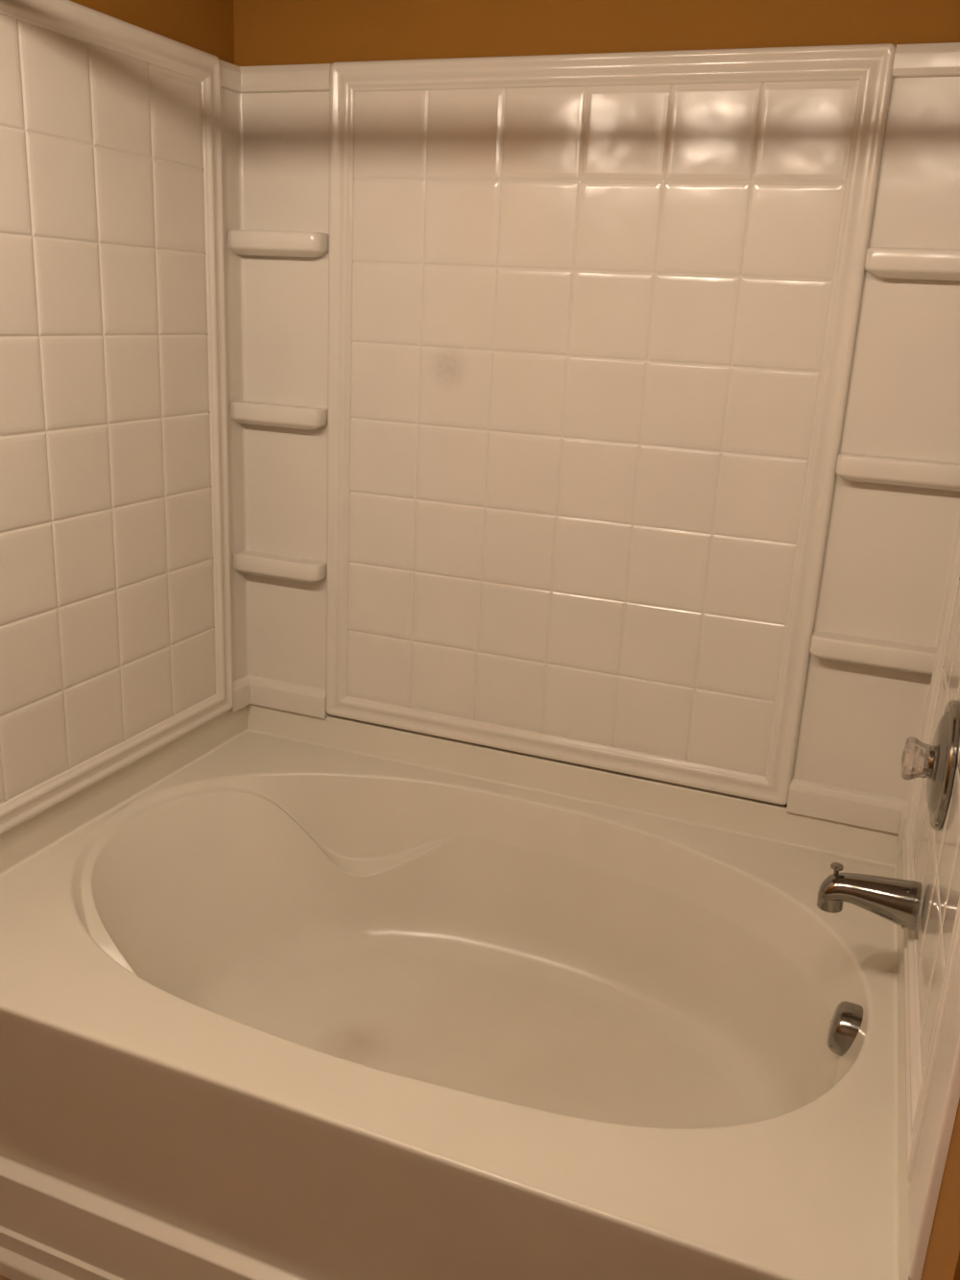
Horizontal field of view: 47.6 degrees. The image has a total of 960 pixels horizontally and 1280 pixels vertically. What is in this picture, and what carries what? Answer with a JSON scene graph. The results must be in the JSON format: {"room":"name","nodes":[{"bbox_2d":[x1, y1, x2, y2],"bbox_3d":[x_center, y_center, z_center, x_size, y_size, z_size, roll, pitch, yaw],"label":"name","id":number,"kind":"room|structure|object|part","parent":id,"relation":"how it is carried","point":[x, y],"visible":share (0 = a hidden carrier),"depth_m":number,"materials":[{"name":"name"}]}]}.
{"room":"bathroom","nodes":[
{"label":"bathroom","id":0,"kind":"room"},
{"bbox_2d":[0,1275,10,1279],"bbox_3d":[0.144,1.216,1.178,2.800,0.070,2.750,9,18,20],"label":"floor","id":1,"kind":"structure","parent":0,"point":[2,1277],"depth_m":1.67,"materials":[{"name":"beige tile"}]},
{"bbox_2d":[0,703,911,1279],"bbox_3d":[-0.069,0.662,1.898,1.487,0.584,1.050,9,18,20],"label":"bathtub","id":2,"kind":"object","parent":1,"relation":"on","point":[284,995],"visible":0.99,"depth_m":1.89,"materials":[{"name":"white plastic"}]},
{"bbox_2d":[4,0,234,801],"bbox_3d":[-1.032,-0.159,1.252,0.100,2.440,2.512,9,18,20],"label":"wall","id":3,"kind":"structure","parent":0,"point":[207,26],"depth_m":2.00,"materials":[{"name":"orange paint"}]},
{"bbox_2d":[0,0,233,835],"bbox_3d":[-0.692,-0.366,1.875,0.022,1.321,0.864,9,18,20],"label":"surround panel","id":4,"kind":"object","parent":3,"relation":"attached to","point":[110,596],"visible":1,"depth_m":1.93,"materials":[{"name":"white plastic"}]},
{"bbox_2d":[233,0,959,806],"bbox_3d":[0.311,-0.353,2.100,2.000,2.440,0.100,9,18,20],"label":"wall","id":5,"kind":"structure","parent":0,"point":[266,32],"depth_m":1.91,"materials":[{"name":"orange paint"}]},
{"bbox_2d":[219,59,332,719],"bbox_3d":[-0.426,-0.468,2.267,0.216,1.330,0.082,9,18,20],"label":"corner shelf unit","id":6,"kind":"object","parent":5,"relation":"attached to","point":[276,118],"visible":1,"depth_m":2.27,"materials":[{"name":"white plastic"}]},
{"bbox_3d":[-0.396,-1.079,2.079,0.216,0.048,0.082,9,18,20],"label":"trim","id":7,"kind":"part","parent":6,"relation":"part of","materials":[{"name":"white plastic"}]},
{"bbox_3d":[-0.405,-0.793,2.179,0.209,0.046,0.050,9,18,20],"label":"shelf","id":8,"kind":"part","parent":6,"relation":"part of","materials":[{"name":"white plastic"}]},
{"bbox_3d":[-0.457,0.136,2.453,0.216,0.066,0.082,9,18,20],"label":"trim","id":9,"kind":"part","parent":6,"relation":"part of","materials":[{"name":"white plastic"}]},
{"bbox_3d":[-0.421,-0.469,2.279,0.209,0.046,0.050,9,18,20],"label":"shelf","id":10,"kind":"part","parent":6,"relation":"part of","materials":[{"name":"white plastic"}]},
{"bbox_3d":[-0.437,-0.157,2.375,0.209,0.046,0.050,9,18,20],"label":"shelf","id":11,"kind":"part","parent":6,"relation":"part of","materials":[{"name":"white plastic"}]},
{"bbox_2d":[325,43,895,804],"bbox_3d":[0.156,-0.387,2.083,1.016,1.321,0.016,9,18,20],"label":"surround panel","id":12,"kind":"object","parent":5,"relation":"attached to","point":[594,373],"visible":1,"depth_m":2.05,"materials":[{"name":"white plastic"}]},
{"bbox_2d":[786,42,959,848],"bbox_3d":[0.717,-0.281,1.847,0.221,1.330,0.077,9,18,20],"label":"corner shelf unit","id":13,"kind":"object","parent":5,"relation":"attached to","point":[895,516],"visible":0.98,"depth_m":1.88,"materials":[{"name":"white plastic"}]},
{"bbox_3d":[0.687,0.323,2.033,0.221,0.066,0.077,9,18,20],"label":"trim","id":14,"kind":"part","parent":13,"relation":"part of","materials":[{"name":"white plastic"}]},
{"bbox_3d":[0.704,0.026,1.952,0.214,0.046,0.050,9,18,20],"label":"shelf","id":15,"kind":"part","parent":13,"relation":"part of","materials":[{"name":"white plastic"}]},
{"bbox_3d":[0.720,-0.286,1.856,0.214,0.046,0.050,9,18,20],"label":"shelf","id":16,"kind":"part","parent":13,"relation":"part of","materials":[{"name":"white plastic"}]},
{"bbox_3d":[0.736,-0.606,1.758,0.214,0.046,0.050,9,18,20],"label":"shelf","id":17,"kind":"part","parent":13,"relation":"part of","materials":[{"name":"white plastic"}]},
{"bbox_3d":[0.748,-0.893,1.659,0.221,0.048,0.077,9,18,20],"label":"trim","id":18,"kind":"part","parent":13,"relation":"part of","materials":[{"name":"white plastic"}]},
{"bbox_2d":[913,578,959,1279],"bbox_3d":[0.682,-0.085,1.290,0.120,2.440,1.212,9,18,18],"label":"wall","id":19,"kind":"structure","parent":0,"point":[942,1262],"depth_m":0.99,"materials":[{"name":"orange paint"}]},
{"bbox_2d":[901,521,959,1182],"bbox_3d":[0.652,-0.147,1.384,0.013,1.321,0.864,9,18,18],"label":"surround panel","id":20,"kind":"object","parent":19,"relation":"attached to","point":[934,855],"visible":0.73,"depth_m":1.43,"materials":[{"name":"white plastic"}]},
{"bbox_2d":[817,862,922,931],"bbox_3d":[0.566,0.370,1.586,0.137,0.077,0.069,9,18,20],"label":"tub spout","id":21,"kind":"object","parent":20,"relation":"attached to","point":[898,901],"visible":1,"depth_m":1.56,"materials":[{"name":"silver metal"}]},
{"bbox_2d":[817,898,844,913],"bbox_3d":[0.518,0.382,1.606,0.037,0.026,0.039,9,18,20],"label":"outlet","id":22,"kind":"object","parent":21,"relation":"attached to","point":[833,905],"depth_m":1.59,"materials":[{"name":"silver metal"}]},
{"bbox_3d":[0.521,0.339,1.592,0.019,0.026,0.019,9,18,20],"label":"diverter knob","id":23,"kind":"part","parent":21,"relation":"part of","materials":[{"name":"silver metal"}]},
{"bbox_2d":[900,699,959,829],"bbox_3d":[0.617,0.168,1.507,0.063,0.181,0.181,9,18,20],"label":"shower valve","id":24,"kind":"object","parent":20,"relation":"attached to","point":[935,762],"visible":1,"depth_m":1.46,"materials":[{"name":"silver metal"}]},
{"bbox_3d":[0.606,0.166,1.510,0.035,0.064,0.065,9,18,20],"label":"knob","id":25,"kind":"part","parent":24,"relation":"part of","materials":[{"name":"clear plastic"}]},
{"bbox_2d":[909,940,959,1279],"bbox_3d":[0.464,0.267,1.010,0.010,1.911,0.154,9,18,18],"label":"strip","id":26,"kind":"object","parent":19,"relation":"attached to","point":[944,1094],"visible":1,"depth_m":1.07,"materials":[{"name":"white plastic"}]}
]}

